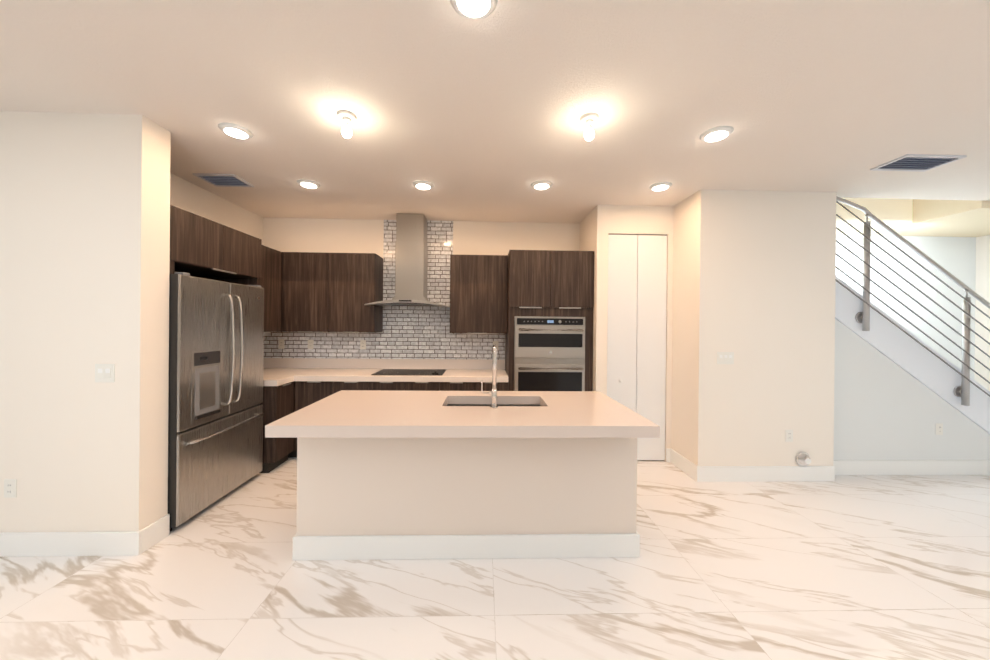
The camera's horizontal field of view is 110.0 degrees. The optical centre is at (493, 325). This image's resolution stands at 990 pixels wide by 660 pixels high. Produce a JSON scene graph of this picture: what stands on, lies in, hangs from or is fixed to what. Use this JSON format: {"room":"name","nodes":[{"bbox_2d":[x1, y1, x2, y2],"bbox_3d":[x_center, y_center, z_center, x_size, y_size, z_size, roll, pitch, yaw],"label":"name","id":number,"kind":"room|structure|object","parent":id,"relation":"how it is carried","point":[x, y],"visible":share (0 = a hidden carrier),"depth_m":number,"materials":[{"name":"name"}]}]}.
{"room":"kitchen","nodes":[
{"label":"kitchen","id":0,"kind":"room"},
{"bbox_2d":[0,458,989,659],"bbox_3d":[0.070,1.526,0.249,13.000,0.100,8.800,1,0,-2],"label":"floor","id":1,"kind":"structure","parent":0,"point":[868,567],"depth_m":1.93,"materials":[{"name":"stone"}]},
{"bbox_2d":[169,205,261,531],"bbox_3d":[-2.540,0.304,2.880,0.600,2.285,0.988,1,0,-2],"label":"tall cabinet","id":2,"kind":"object","parent":1,"relation":"on","point":[202,247],"visible":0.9,"depth_m":2.81,"materials":[{"name":"brown wood"}]},
{"bbox_2d":[168,272,263,527],"bbox_3d":[-2.442,0.535,2.863,0.648,1.825,0.939,1,0,-2],"label":"fridge","id":3,"kind":"object","parent":1,"relation":"on","point":[215,397],"visible":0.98,"depth_m":2.69,"materials":[{"name":"grey metal"}]},
{"bbox_2d":[259,381,294,472],"bbox_3d":[-2.496,1.022,3.551,0.739,0.848,0.345,1,0,-2],"label":"base cabinet","id":4,"kind":"object","parent":1,"relation":"on","point":[282,401],"depth_m":3.41,"materials":[{"name":"brown wood"}]},
{"bbox_2d":[295,381,334,457],"bbox_3d":[-1.932,1.026,4.032,0.398,0.848,0.625,1,0,-2],"label":"base cabinet","id":5,"kind":"object","parent":1,"relation":"on","point":[307,393],"depth_m":3.72,"materials":[{"name":"brown wood"}]},
{"bbox_2d":[335,381,370,392],"bbox_3d":[-1.543,1.030,4.043,0.380,0.848,0.625,1,0,-2],"label":"base cabinet","id":6,"kind":"object","parent":1,"relation":"on","point":[339,386],"depth_m":3.73,"materials":[{"name":"brown wood"}]},
{"bbox_2d":[371,382,406,390],"bbox_3d":[-1.163,1.033,4.054,0.380,0.848,0.625,1,0,-2],"label":"base cabinet","id":7,"kind":"object","parent":1,"relation":"on","point":[383,386],"depth_m":3.74,"materials":[{"name":"brown wood"}]},
{"bbox_2d":[407,382,438,390],"bbox_3d":[-0.784,1.037,4.065,0.380,0.848,0.625,1,0,-2],"label":"base cabinet","id":8,"kind":"object","parent":1,"relation":"on","point":[411,386],"depth_m":3.75,"materials":[{"name":"brown wood"}]},
{"bbox_2d":[439,382,474,390],"bbox_3d":[-0.409,1.041,4.075,0.370,0.848,0.625,1,0,-2],"label":"base cabinet","id":9,"kind":"object","parent":1,"relation":"on","point":[443,386],"depth_m":3.76,"materials":[{"name":"brown wood"}]},
{"bbox_2d":[292,438,639,559],"bbox_3d":[-0.161,1.047,2.544,2.180,0.845,0.736,1,0,-2],"label":"kitchen island","id":10,"kind":"object","parent":1,"relation":"on","point":[387,475],"depth_m":2.19,"materials":[{"name":"beige paint"}]},
{"bbox_2d":[265,390,659,437],"bbox_3d":[-0.169,0.592,2.433,2.190,0.065,1.015,1,0,-2],"label":"island countertop","id":11,"kind":"structure","parent":10,"relation":"on","point":[346,413],"depth_m":2.09,"materials":[{"name":"white stone"}]},
{"bbox_2d":[481,345,497,408],"bbox_3d":[-0.025,0.352,2.454,0.114,0.416,0.259,1,0,-2],"label":"faucet","id":12,"kind":"object","parent":11,"relation":"on","point":[493,392],"visible":0.98,"depth_m":2.34,"materials":[{"name":"silver metal"}]},
{"bbox_2d":[449,402,540,405],"bbox_3d":[0.010,0.696,2.566,0.772,0.163,0.376,1,0,-2],"label":"sink","id":13,"kind":"object","parent":11,"relation":"in","point":[450,403],"depth_m":2.74,"materials":[{"name":"silver metal"}]},
{"bbox_2d":[475,382,507,390],"bbox_3d":[-0.036,1.044,4.086,0.376,0.848,0.625,1,0,-2],"label":"base cabinet","id":14,"kind":"object","parent":1,"relation":"on","point":[487,386],"depth_m":3.77,"materials":[{"name":"brown wood"}]},
{"bbox_2d":[263,358,507,385],"bbox_3d":[-1.354,0.516,3.885,3.032,0.180,0.950,1,0,-2],"label":"countertop","id":15,"kind":"structure","parent":14,"relation":"on","point":[278,371],"depth_m":4.20,"materials":[{"name":"white stone"}]},
{"bbox_2d":[371,369,445,374],"bbox_3d":[-0.952,0.528,4.015,0.770,0.041,0.450,1,0,-2],"label":"cooktop","id":16,"kind":"object","parent":15,"relation":"in","point":[411,372],"visible":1,"depth_m":3.97,"materials":[{"name":"black glass"}]},
{"bbox_2d":[505,250,593,390],"bbox_3d":[0.633,0.325,4.076,0.938,2.300,0.678,1,0,-2],"label":"tall cabinet","id":17,"kind":"object","parent":1,"relation":"on","point":[549,334],"visible":0.79,"depth_m":3.81,"materials":[{"name":"brown wood"}]},
{"bbox_2d":[835,276,989,433],"bbox_3d":[4.733,0.473,4.045,2.924,2.082,1.105,1,0,-2],"label":"stair","id":18,"kind":"structure","parent":1,"relation":"on","point":[911,357],"depth_m":3.48,"materials":[{"name":"white"}]},
{"bbox_2d":[836,196,989,405],"bbox_3d":[4.747,0.180,3.447,2.917,2.894,0.091,1,0,-2],"label":"stair railing","id":19,"kind":"object","parent":18,"relation":"attached to","point":[962,391],"visible":0.94,"depth_m":3.40,"materials":[{"name":"silver metal"}]},
{"bbox_2d":[0,111,989,531],"bbox_3d":[0.089,-0.224,0.146,13.400,3.400,9.000,1,0,-2],"label":"wall","id":20,"kind":"structure","parent":0,"point":[86,199],"depth_m":3.31,"materials":[{"name":"white paint"}]},
{"bbox_2d":[4,479,16,497],"bbox_3d":[-3.022,1.022,2.167,0.072,0.116,0.008,1,0,-2],"label":"electrical outlet","id":21,"kind":"object","parent":20,"relation":"attached to","point":[10,488],"visible":1,"depth_m":2.17,"materials":[{"name":"white plastic"}]},
{"bbox_2d":[0,526,147,556],"bbox_3d":[-4.356,1.358,2.129,4.256,0.145,0.019,1,0,-2],"label":"baseboard","id":22,"kind":"structure","parent":20,"relation":"attached to","point":[22,544],"depth_m":2.17,"materials":[{"name":"white"}]},
{"bbox_2d":[95,364,114,381],"bbox_3d":[-2.446,0.303,2.181,0.118,0.116,0.010,1,0,-2],"label":"light switch","id":23,"kind":"object","parent":20,"relation":"attached to","point":[104,372],"visible":1,"depth_m":2.18,"materials":[{"name":"white plastic"}]},
{"bbox_2d":[260,245,280,332],"bbox_3d":[-2.637,-0.382,3.674,0.438,0.929,0.603,1,0,-2],"label":"upper cabinet","id":24,"kind":"object","parent":20,"relation":"attached to","point":[270,281],"visible":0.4,"depth_m":3.80,"materials":[{"name":"brown wood"}]},
{"bbox_2d":[279,252,282,331],"bbox_3d":[-2.645,-0.387,4.152,0.448,0.920,0.340,1,0,-2],"label":"upper cabinet","id":25,"kind":"object","parent":20,"relation":"attached to","point":[281,323],"depth_m":4.01,"materials":[{"name":"brown wood"}]},
{"bbox_2d":[283,252,330,331],"bbox_3d":[-2.166,-0.383,4.166,0.509,0.920,0.340,1,0,-2],"label":"upper cabinet","id":26,"kind":"object","parent":20,"relation":"attached to","point":[304,273],"depth_m":4.00,"materials":[{"name":"brown wood"}]},
{"bbox_2d":[327,253,382,331],"bbox_3d":[-1.646,-0.378,4.180,0.532,0.920,0.340,1,0,-2],"label":"upper cabinet","id":27,"kind":"object","parent":20,"relation":"attached to","point":[328,292],"depth_m":4.01,"materials":[{"name":"brown wood"}]},
{"bbox_2d":[264,220,504,359],"bbox_3d":[-1.360,-0.450,4.362,3.036,1.748,0.007,1,0,-2],"label":"backsplash","id":28,"kind":"structure","parent":20,"relation":"attached to","point":[415,332],"depth_m":4.35,"materials":[{"name":"tile"}]},
{"bbox_2d":[278,339,283,348],"bbox_3d":[-2.640,0.238,4.320,0.072,0.116,0.008,1,0,-2],"label":"outlet","id":29,"kind":"object","parent":28,"relation":"attached to","point":[280,343],"visible":1,"depth_m":4.32,"materials":[{"name":"white plastic"}]},
{"bbox_2d":[308,340,313,348],"bbox_3d":[-2.282,0.241,4.330,0.072,0.116,0.008,1,0,-2],"label":"outlet","id":30,"kind":"object","parent":28,"relation":"attached to","point":[310,344],"visible":1,"depth_m":4.33,"materials":[{"name":"white plastic"}]},
{"bbox_2d":[360,340,365,348],"bbox_3d":[-1.632,0.247,4.348,0.072,0.116,0.008,1,0,-2],"label":"outlet","id":31,"kind":"object","parent":28,"relation":"attached to","point":[362,344],"visible":1,"depth_m":4.35,"materials":[{"name":"white plastic"}]},
{"bbox_2d":[493,341,498,349],"bbox_3d":[0.032,0.263,4.395,0.072,0.116,0.008,1,0,-2],"label":"outlet","id":32,"kind":"object","parent":28,"relation":"attached to","point":[496,343],"visible":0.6,"depth_m":4.39,"materials":[{"name":"white plastic"}]},
{"bbox_2d":[364,213,449,307],"bbox_3d":[-0.976,-0.766,4.126,0.935,1.105,0.486,1,0,-2],"label":"range hood","id":33,"kind":"object","parent":20,"relation":"attached to","point":[411,258],"visible":1,"depth_m":4.09,"materials":[{"name":"silver metal"}]},
{"bbox_2d":[450,255,507,333],"bbox_3d":[-0.174,-0.359,4.216,0.672,0.929,0.352,1,0,-2],"label":"upper cabinet","id":34,"kind":"object","parent":20,"relation":"attached to","point":[478,294],"visible":1,"depth_m":4.05,"materials":[{"name":"brown wood"}]},
{"bbox_2d":[607,234,666,459],"bbox_3d":[1.564,0.241,3.765,0.652,2.463,0.071,1,0,-2],"label":"closet door","id":35,"kind":"structure","parent":20,"relation":"in","point":[636,328],"depth_m":3.77,"materials":[{"name":"white wood"}]},
{"bbox_2d":[666,448,695,480],"bbox_3d":[1.927,1.416,3.544,0.036,0.145,0.455,1,0,-2],"label":"baseboard","id":36,"kind":"structure","parent":20,"relation":"attached to","point":[672,456],"depth_m":3.55,"materials":[{"name":"white"}]},
{"bbox_2d":[717,352,733,363],"bbox_3d":[2.215,0.315,3.303,0.164,0.116,0.010,1,0,-2],"label":"light switch","id":37,"kind":"object","parent":20,"relation":"attached to","point":[725,357],"visible":1,"depth_m":3.30,"materials":[{"name":"white plastic"}]},
{"bbox_2d":[696,464,839,481],"bbox_3d":[2.608,1.422,3.314,1.345,0.145,0.019,1,0,-2],"label":"baseboard","id":38,"kind":"structure","parent":20,"relation":"attached to","point":[703,473],"depth_m":3.31,"materials":[{"name":"white"}]},
{"bbox_2d":[785,430,792,441],"bbox_3d":[2.840,1.062,3.323,0.072,0.116,0.008,1,0,-2],"label":"electrical outlet","id":39,"kind":"object","parent":20,"relation":"attached to","point":[788,435],"visible":1,"depth_m":3.32,"materials":[{"name":"white plastic"}]},
{"bbox_2d":[795,452,810,465],"bbox_3d":[2.972,1.286,3.320,0.140,0.140,0.082,1,0,-2],"label":"door stop","id":40,"kind":"object","parent":20,"relation":"attached to","point":[802,458],"visible":1,"depth_m":3.30,"materials":[{"name":"silver metal"}]},
{"bbox_2d":[833,460,989,474],"bbox_3d":[4.354,1.439,3.498,2.154,0.145,0.016,1,0,-2],"label":"baseboard","id":41,"kind":"structure","parent":20,"relation":"attached to","point":[847,467],"depth_m":3.49,"materials":[{"name":"white"}]},
{"bbox_2d":[936,423,942,434],"bbox_3d":[4.514,1.054,3.505,0.072,0.116,0.008,1,0,-2],"label":"outlet","id":42,"kind":"object","parent":20,"relation":"attached to","point":[939,428],"visible":1,"depth_m":3.50,"materials":[{"name":"white plastic"}]},
{"bbox_2d":[0,0,989,222],"bbox_3d":[0.098,-1.364,0.244,13.000,0.120,8.800,1,0,-2],"label":"ceiling","id":43,"kind":"structure","parent":0,"point":[474,120],"depth_m":1.96,"materials":[{"name":"white paint"}]},
{"bbox_2d":[192,173,253,186],"bbox_3d":[-2.466,-1.325,3.184,0.360,0.019,0.270,1,0,-2],"label":"ceiling vent","id":44,"kind":"object","parent":43,"relation":"in","point":[225,180],"visible":1,"depth_m":3.17,"materials":[{"name":"grey metal"}]},
{"bbox_2d":[218,123,253,139],"bbox_3d":[-1.753,-1.315,2.365,0.196,0.019,0.196,1,0,-2],"label":"recessed light","id":45,"kind":"object","parent":43,"relation":"in","point":[235,131],"visible":0.98,"depth_m":2.34,"materials":[{"name":"white"}]},
{"bbox_2d":[297,179,319,188],"bbox_3d":[-1.729,-1.317,3.250,0.196,0.019,0.196,1,0,-2],"label":"recessed light","id":46,"kind":"object","parent":43,"relation":"in","point":[310,184],"visible":1,"depth_m":3.22,"materials":[{"name":"white"}]},
{"bbox_2d":[337,110,356,137],"bbox_3d":[-0.919,-1.246,2.177,0.116,0.140,0.116,1,0,-2],"label":"ceiling light","id":47,"kind":"object","parent":43,"relation":"attached to","point":[347,118],"visible":0.98,"depth_m":2.15,"materials":[{"name":"white glass"}]},
{"bbox_2d":[413,181,433,189],"bbox_3d":[-0.656,-1.306,3.253,0.196,0.019,0.196,1,0,-2],"label":"recessed light","id":48,"kind":"object","parent":43,"relation":"in","point":[424,185],"visible":1,"depth_m":3.22,"materials":[{"name":"white"}]},
{"bbox_2d":[450,0,497,19],"bbox_3d":[-0.078,-1.298,1.386,0.196,0.019,0.196,1,0,-2],"label":"recessed light","id":49,"kind":"object","parent":43,"relation":"in","point":[475,9],"visible":1,"depth_m":1.41,"materials":[{"name":"white"}]},
{"bbox_2d":[531,180,551,189],"bbox_3d":[0.452,-1.296,3.225,0.196,0.019,0.196,1,0,-2],"label":"recessed light","id":50,"kind":"object","parent":43,"relation":"in","point":[541,185],"visible":1,"depth_m":3.19,"materials":[{"name":"white"}]},
{"bbox_2d":[580,112,598,140],"bbox_3d":[0.605,-1.232,2.179,0.116,0.140,0.116,1,0,-2],"label":"ceiling light","id":51,"kind":"object","parent":43,"relation":"attached to","point":[589,120],"visible":1,"depth_m":2.16,"materials":[{"name":"white glass"}]},
{"bbox_2d":[649,182,671,190],"bbox_3d":[1.558,-1.285,3.229,0.196,0.019,0.196,1,0,-2],"label":"recessed light","id":52,"kind":"object","parent":43,"relation":"in","point":[660,186],"visible":1,"depth_m":3.19,"materials":[{"name":"white"}]},
{"bbox_2d":[700,126,733,142],"bbox_3d":[1.510,-1.284,2.345,0.196,0.019,0.196,1,0,-2],"label":"recessed light","id":53,"kind":"object","parent":43,"relation":"in","point":[716,134],"visible":0.98,"depth_m":2.32,"materials":[{"name":"white"}]},
{"bbox_2d":[870,154,966,171],"bbox_3d":[3.324,-1.269,2.722,0.460,0.017,0.250,1,0,-2],"label":"ceiling vent","id":54,"kind":"object","parent":43,"relation":"in","point":[918,162],"visible":1,"depth_m":2.71,"materials":[{"name":"grey metal"}]}
]}

